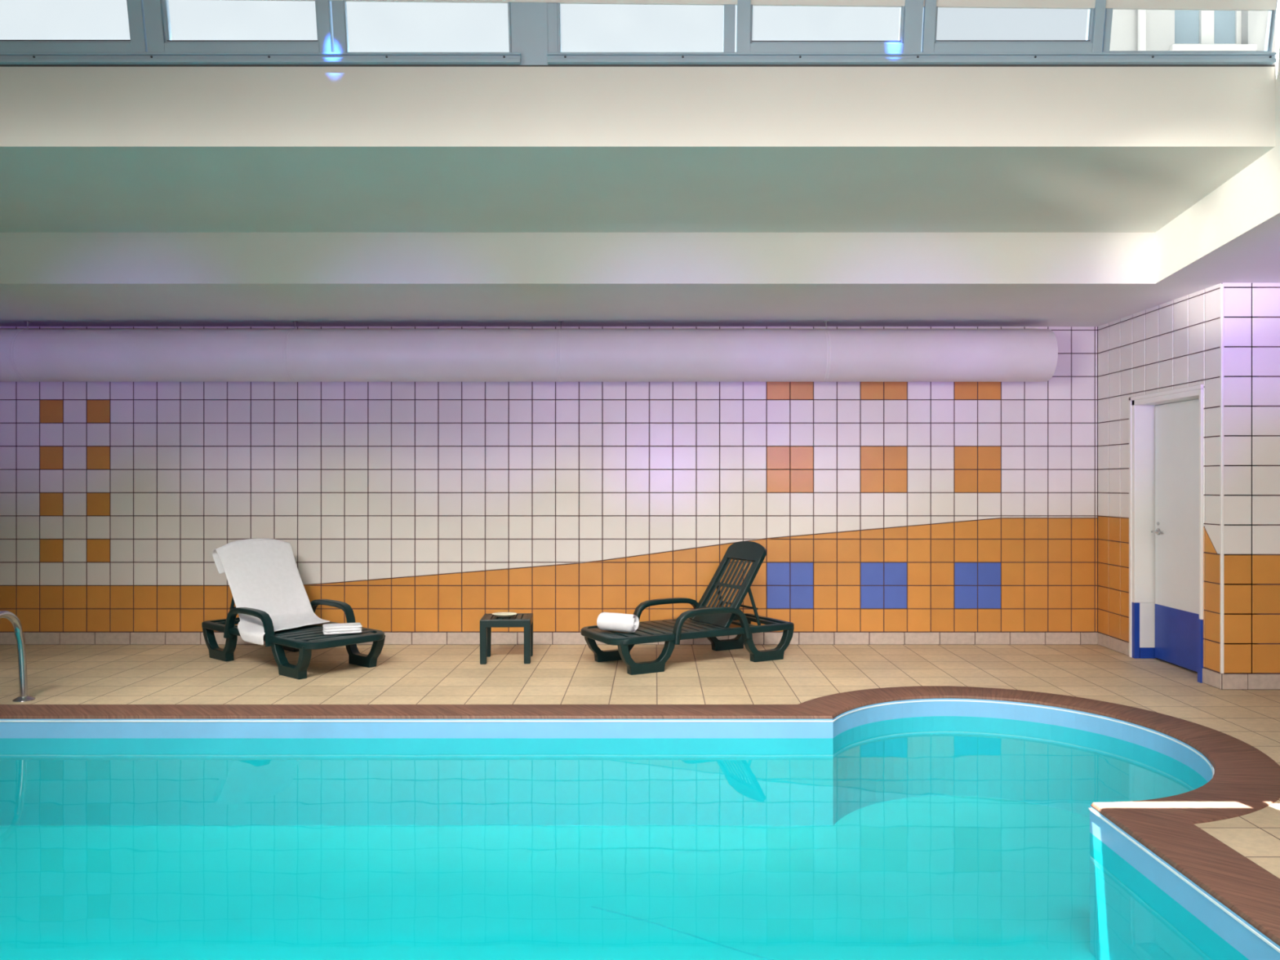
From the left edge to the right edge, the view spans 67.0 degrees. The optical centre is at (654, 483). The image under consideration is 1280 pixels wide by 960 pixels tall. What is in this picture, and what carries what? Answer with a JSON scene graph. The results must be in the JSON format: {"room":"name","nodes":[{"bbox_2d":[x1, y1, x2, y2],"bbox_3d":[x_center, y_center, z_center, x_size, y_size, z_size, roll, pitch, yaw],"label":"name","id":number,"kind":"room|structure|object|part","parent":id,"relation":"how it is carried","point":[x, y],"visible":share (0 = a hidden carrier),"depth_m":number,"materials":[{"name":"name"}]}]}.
{"room":"indoor swimming pool","nodes":[
{"label":"indoor swimming pool","id":0,"kind":"room"},
{"bbox_2d":[0,326,1097,631],"bbox_3d":[-2.034,0.051,8.344,11.932,2.850,0.203,0,0,0],"label":"wall","id":1,"kind":"structure","parent":0,"point":[411,506],"depth_m":8.24,"materials":[{"name":"tile"}]},
{"bbox_2d":[0,631,1097,644],"bbox_3d":[-2.109,1.322,8.241,11.782,0.108,0.009,0,0,0],"label":"baseboard","id":2,"kind":"structure","parent":1,"relation":"attached to","point":[6,637],"depth_m":8.24,"materials":[{"name":"tile"}]},
{"bbox_2d":[0,64,1275,232],"bbox_3d":[-0.500,-1.883,6.633,15.000,0.408,3.626,0,0,0],"label":"ceiling","id":3,"kind":"structure","parent":0,"point":[84,148],"depth_m":4.82,"materials":[{"name":"paint"}]},
{"bbox_2d":[0,52,520,64],"bbox_3d":[-4.333,-2.112,4.843,7.334,0.048,0.114,0,0,0],"label":"window sill","id":4,"kind":"structure","parent":3,"relation":"on","point":[6,58],"depth_m":4.79,"materials":[{"name":"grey metal"}]},
{"bbox_2d":[0,0,147,52],"bbox_3d":[-2.978,-2.442,4.764,0.912,0.620,0.183,0,0,0],"label":"window","id":5,"kind":"structure","parent":4,"relation":"on","point":[138,42],"depth_m":4.79,"materials":[{"name":"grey metal"}]},
{"bbox_2d":[142,0,334,52],"bbox_3d":[-2.057,-2.442,4.764,0.910,0.620,0.183,0,0,0],"label":"window","id":6,"kind":"structure","parent":4,"relation":"on","point":[157,12],"depth_m":4.78,"materials":[{"name":"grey metal"}]},
{"bbox_2d":[331,0,511,52],"bbox_3d":[-1.153,-2.443,4.772,0.879,0.617,0.167,0,0,0],"label":"window","id":7,"kind":"structure","parent":4,"relation":"on","point":[340,20],"depth_m":4.79,"materials":[{"name":"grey metal"}]},
{"bbox_2d":[510,2,558,65],"bbox_3d":[-0.597,-2.419,4.780,0.231,0.668,0.181,0,0,0],"label":"trim","id":8,"kind":"structure","parent":3,"relation":"on","point":[534,25],"depth_m":4.79,"materials":[{"name":"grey metal"}]},
{"bbox_2d":[546,52,1276,64],"bbox_3d":[1.273,-2.112,4.843,3.615,0.048,0.114,0,0,0],"label":"window sill","id":9,"kind":"structure","parent":3,"relation":"attached to","point":[553,58],"depth_m":4.79,"materials":[{"name":"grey metal"}]},
{"bbox_2d":[557,2,735,52],"bbox_3d":[-0.041,-2.443,4.772,0.877,0.617,0.167,0,0,0],"label":"window","id":10,"kind":"structure","parent":9,"relation":"on","point":[729,11],"depth_m":4.79,"materials":[{"name":"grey metal"}]},
{"bbox_2d":[735,0,923,52],"bbox_3d":[0.864,-2.442,4.764,0.913,0.620,0.183,0,0,0],"label":"window","id":11,"kind":"structure","parent":9,"relation":"on","point":[910,24],"depth_m":4.78,"materials":[{"name":"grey metal"}]},
{"bbox_2d":[920,0,1106,52],"bbox_3d":[1.774,-2.442,4.764,0.887,0.620,0.183,0,0,0],"label":"window","id":12,"kind":"structure","parent":9,"relation":"on","point":[1093,42],"depth_m":4.78,"materials":[{"name":"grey metal"}]},
{"bbox_2d":[1102,0,1277,52],"bbox_3d":[2.647,-2.443,4.772,0.841,0.617,0.167,0,0,0],"label":"window","id":13,"kind":"structure","parent":9,"relation":"on","point":[1108,11],"depth_m":4.80,"materials":[{"name":"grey metal"}]},
{"bbox_2d":[0,0,1279,326],"bbox_3d":[-0.500,-2.180,2.723,15.000,1.688,11.446,0,0,0],"label":"ceiling","id":14,"kind":"structure","parent":0,"point":[47,279],"depth_m":6.47,"materials":[{"name":"paint"}]},
{"bbox_2d":[0,320,1057,382],"bbox_3d":[-2.373,-1.087,7.991,11.235,0.497,0.436,0,0,0],"label":"ventilation duct","id":15,"kind":"object","parent":14,"relation":"hanging from","point":[26,355],"visible":1,"depth_m":7.81,"materials":[{"name":"metal"}]},
{"bbox_3d":[-5.170,-1.302,7.971,0.044,0.067,0.050,0,0,0],"label":"hanger rod","id":16,"kind":"part","parent":15,"relation":"part of","materials":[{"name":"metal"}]},
{"bbox_2d":[0,644,1279,878],"bbox_3d":[-0.500,1.376,2.723,15.000,0.001,11.446,0,0,0],"label":"floor","id":17,"kind":"structure","parent":0,"point":[57,674],"depth_m":6.78,"materials":[{"name":"beige tile"}]},
{"bbox_2d":[0,610,35,702],"bbox_3d":[-4.006,1.306,5.840,0.124,1.041,0.724,0,0,0],"label":"pool handrail","id":18,"kind":"object","parent":17,"relation":"on","point":[18,630],"visible":1,"depth_m":6.12,"materials":[{"name":"metal"}]},
{"bbox_2d":[201,597,385,679],"bbox_3d":[-2.783,0.922,7.426,1.585,0.908,0.736,0,0,40],"label":"sun lounger","id":19,"kind":"object","parent":17,"relation":"on","point":[304,639],"visible":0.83,"depth_m":7.16,"materials":[{"name":"green plastic"}]},
{"bbox_3d":[-3.394,1.254,7.557,0.454,0.245,0.083,0,0,40],"label":"leg","id":20,"kind":"part","parent":19,"relation":"part of","materials":[{"name":"green plastic"}]},
{"bbox_3d":[-3.018,1.056,7.186,0.667,0.250,0.066,0,0,40],"label":"armrest","id":21,"kind":"part","parent":19,"relation":"part of","materials":[{"name":"green plastic"}]},
{"bbox_2d":[212,538,329,645],"bbox_3d":[-2.944,0.806,7.488,0.932,0.719,0.682,0,0,40],"label":"bath towel","id":22,"kind":"object","parent":19,"relation":"on","point":[263,575],"visible":0.96,"depth_m":7.61,"materials":[{"name":"white fabric"}]},
{"bbox_3d":[-3.018,1.254,8.004,0.454,0.245,0.083,0,0,40],"label":"leg","id":23,"kind":"part","parent":19,"relation":"part of","materials":[{"name":"plastic"}]},
{"bbox_3d":[-2.582,1.254,6.876,0.454,0.245,0.083,0,0,40],"label":"leg","id":24,"kind":"part","parent":19,"relation":"part of","materials":[{"name":"green plastic"}]},
{"bbox_3d":[-2.783,1.126,7.426,1.585,0.060,0.690,0,0,40],"label":"seat","id":25,"kind":"part","parent":19,"relation":"part of","materials":[{"name":"green plastic"}]},
{"bbox_3d":[-2.587,1.056,7.699,0.667,0.250,0.066,0,0,40],"label":"armrest","id":26,"kind":"part","parent":19,"relation":"part of","materials":[{"name":"green plastic"}]},
{"bbox_2d":[322,622,362,635],"bbox_3d":[-2.305,1.072,7.135,0.272,0.058,0.181,0,0,-22],"label":"folded towel","id":27,"kind":"object","parent":19,"relation":"on","point":[344,628],"visible":1,"depth_m":7.07,"materials":[{"name":"white fabric"}]},
{"bbox_3d":[-2.206,1.254,7.323,0.454,0.245,0.083,0,0,40],"label":"leg","id":28,"kind":"part","parent":19,"relation":"part of","materials":[{"name":"green plastic"}]},
{"bbox_2d":[480,613,533,664],"bbox_3d":[-1.150,1.207,7.535,0.384,0.338,0.370,0,0,-4],"label":"side table","id":29,"kind":"object","parent":17,"relation":"on","point":[488,621],"visible":0.91,"depth_m":7.36,"materials":[{"name":"green plastic"}]},
{"bbox_3d":[-1.304,1.222,7.365,0.052,0.308,0.052,0,0,-4],"label":"leg","id":30,"kind":"part","parent":29,"relation":"part of","materials":[{"name":"green plastic"}]},
{"bbox_3d":[-1.327,1.222,7.682,0.052,0.308,0.052,0,0,-4],"label":"leg","id":31,"kind":"part","parent":29,"relation":"part of","materials":[{"name":"green plastic"}]},
{"bbox_2d":[492,612,517,617],"bbox_3d":[-1.168,1.026,7.530,0.196,0.024,0.157,0,0,0],"label":"shallow dish","id":32,"kind":"object","parent":29,"relation":"on","point":[496,614],"visible":1,"depth_m":7.53,"materials":[{"name":"beige ceramic"}]},
{"bbox_3d":[-0.973,1.222,7.388,0.052,0.308,0.052,0,0,-4],"label":"leg","id":33,"kind":"part","parent":29,"relation":"part of","materials":[{"name":"green plastic"}]},
{"bbox_3d":[-0.996,1.222,7.705,0.052,0.308,0.052,0,0,-4],"label":"leg","id":34,"kind":"part","parent":29,"relation":"part of","materials":[{"name":"green plastic"}]},
{"bbox_2d":[0,698,1279,959],"bbox_3d":[-1.080,1.704,4.096,7.830,0.631,4.283,0,0,0],"label":"swimming pool","id":35,"kind":"object","parent":17,"relation":"in","point":[921,828],"visible":0.88,"depth_m":5.42,"materials":[{"name":"teal liquid"}]},
{"bbox_2d":[0,685,1279,946],"bbox_3d":[-1.080,1.387,4.096,8.419,0.038,4.873,0,0,0],"label":"pool coping","id":36,"kind":"object","parent":17,"relation":"on","point":[1245,780],"visible":0.99,"depth_m":5.70},
{"bbox_2d":[580,541,794,675],"bbox_3d":[0.251,0.922,7.509,1.585,0.908,0.736,0,0,-28],"label":"sun lounger","id":37,"kind":"object","parent":17,"relation":"on","point":[703,621],"visible":0.94,"depth_m":7.47,"materials":[{"name":"green plastic"}]},
{"bbox_3d":[-0.334,1.254,7.529,0.454,0.245,0.083,0,0,-28],"label":"leg","id":38,"kind":"part","parent":37,"relation":"part of","materials":[{"name":"green plastic"}]},
{"bbox_2d":[596,612,639,632],"bbox_3d":[-0.274,1.034,7.187,0.302,0.138,0.124,0,0,30],"label":"rolled towel","id":39,"kind":"object","parent":37,"relation":"on","point":[620,622],"visible":1,"depth_m":7.14,"materials":[{"name":"white fabric"}]},
{"bbox_3d":[-0.060,1.254,7.013,0.454,0.245,0.083,0,0,-28],"label":"leg","id":40,"kind":"part","parent":37,"relation":"part of","materials":[{"name":"green plastic"}]},
{"bbox_3d":[0.117,1.056,7.818,0.667,0.250,0.066,0,0,-28],"label":"armrest","id":41,"kind":"part","parent":37,"relation":"part of","materials":[{"name":"green plastic"}]},
{"bbox_3d":[0.251,1.126,7.509,1.585,0.060,0.690,0,0,-28],"label":"seat","id":42,"kind":"part","parent":37,"relation":"part of","materials":[{"name":"green plastic"}]},
{"bbox_3d":[0.432,1.056,7.226,0.667,0.250,0.066,0,0,-28],"label":"armrest","id":43,"kind":"part","parent":37,"relation":"part of","materials":[{"name":"green plastic"}]},
{"bbox_3d":[0.596,0.790,7.693,0.430,0.644,0.544,0,0,-28],"label":"backrest","id":44,"kind":"part","parent":37,"relation":"part of","materials":[{"name":"green plastic"}]},
{"bbox_3d":[0.602,1.254,8.027,0.454,0.245,0.083,0,0,-28],"label":"leg","id":45,"kind":"part","parent":37,"relation":"part of","materials":[{"name":"green plastic"}]},
{"bbox_3d":[0.876,1.254,7.511,0.454,0.245,0.083,0,0,-28],"label":"leg","id":46,"kind":"part","parent":37,"relation":"part of","materials":[{"name":"green plastic"}]},
{"bbox_2d":[1097,283,1257,673],"bbox_3d":[3.900,0.051,7.446,0.242,2.850,2.000,0,0,0],"label":"wall","id":47,"kind":"structure","parent":0,"point":[1175,344],"depth_m":7.38,"materials":[{"name":"tile"}]},
{"bbox_2d":[1097,632,1128,655],"bbox_3d":[3.777,1.322,7.942,0.009,0.108,0.588,0,0,0],"label":"baseboard","id":48,"kind":"structure","parent":47,"relation":"attached to","point":[1117,645],"depth_m":7.94,"materials":[{"name":"tile"}]},
{"bbox_2d":[1128,384,1203,683],"bbox_3d":[3.860,0.347,7.161,0.200,2.058,1.010,0,0,0],"label":"door","id":49,"kind":"structure","parent":47,"relation":"in","point":[1166,440],"depth_m":7.37,"materials":[{"name":"white paint"}]},
{"bbox_3d":[3.887,0.352,7.475,0.066,0.102,0.142,0,0,0],"label":"handle","id":50,"kind":"part","parent":49,"relation":"part of","materials":[{"name":"metal"}]},
{"bbox_3d":[3.855,1.157,7.154,0.190,0.437,0.988,0,0,0],"label":"frame","id":51,"kind":"part","parent":49,"relation":"part of","materials":[{"name":"blue paint"}]},
{"bbox_3d":[3.920,1.153,7.136,0.007,0.419,0.868,0,0,0],"label":"kick panel","id":52,"kind":"part","parent":49,"relation":"part of","materials":[{"name":"blue paint"}]},
{"bbox_2d":[1220,284,1223,673],"bbox_3d":[3.785,-0.030,6.449,0.018,2.597,0.018,0,0,0],"label":"trim","id":53,"kind":"structure","parent":47,"relation":"attached to","point":[1221,285],"depth_m":6.44,"materials":[{"name":"white paint"}]},
{"bbox_2d":[1202,667,1222,689],"bbox_3d":[3.777,1.322,6.557,0.009,0.108,0.222,0,0,0],"label":"baseboard","id":54,"kind":"structure","parent":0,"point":[1211,677],"depth_m":6.54,"materials":[{"name":"tile"}]},
{"bbox_2d":[1222,283,1279,673],"bbox_3d":[5.393,0.051,6.544,3.215,2.850,0.203,0,0,0],"label":"wall","id":55,"kind":"structure","parent":0,"point":[1265,447],"depth_m":6.44,"materials":[{"name":"tile"}]},
{"bbox_2d":[1222,673,1279,689],"bbox_3d":[5.382,1.322,6.441,3.200,0.108,0.009,0,0,0],"label":"baseboard","id":56,"kind":"structure","parent":55,"relation":"attached to","point":[1229,681],"depth_m":6.44,"materials":[{"name":"tile"}]},
{"bbox_3d":[-5.719,-2.582,4.756,4.562,0.993,0.250,0,0,0],"label":"trim","id":57,"kind":"structure","parent":0,"visible":0},
{"bbox_2d":[233,0,1276,11],"bbox_3d":[-2.470,-2.391,4.762,11.060,0.117,0.042,0,0,0],"label":"trim","id":58,"kind":"structure","parent":57,"relation":"attached to","point":[1192,5],"depth_m":4.76,"materials":[{"name":"white paint"}]},
{"label":"outside","id":59,"kind":"structure","parent":0,"visible":0},
{"bbox_2d":[1109,9,1275,64],"bbox_3d":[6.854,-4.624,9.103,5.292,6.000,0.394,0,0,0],"label":"house","id":60,"kind":"structure","parent":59,"point":[1131,29],"depth_m":9.00,"materials":[{"name":"white paint"}]},
{"bbox_3d":[5.183,-4.469,9.130,0.643,0.767,0.010,0,0,0],"label":"pane","id":61,"kind":"part","parent":60,"relation":"part of","materials":[{"name":"clear glass"}]}
]}

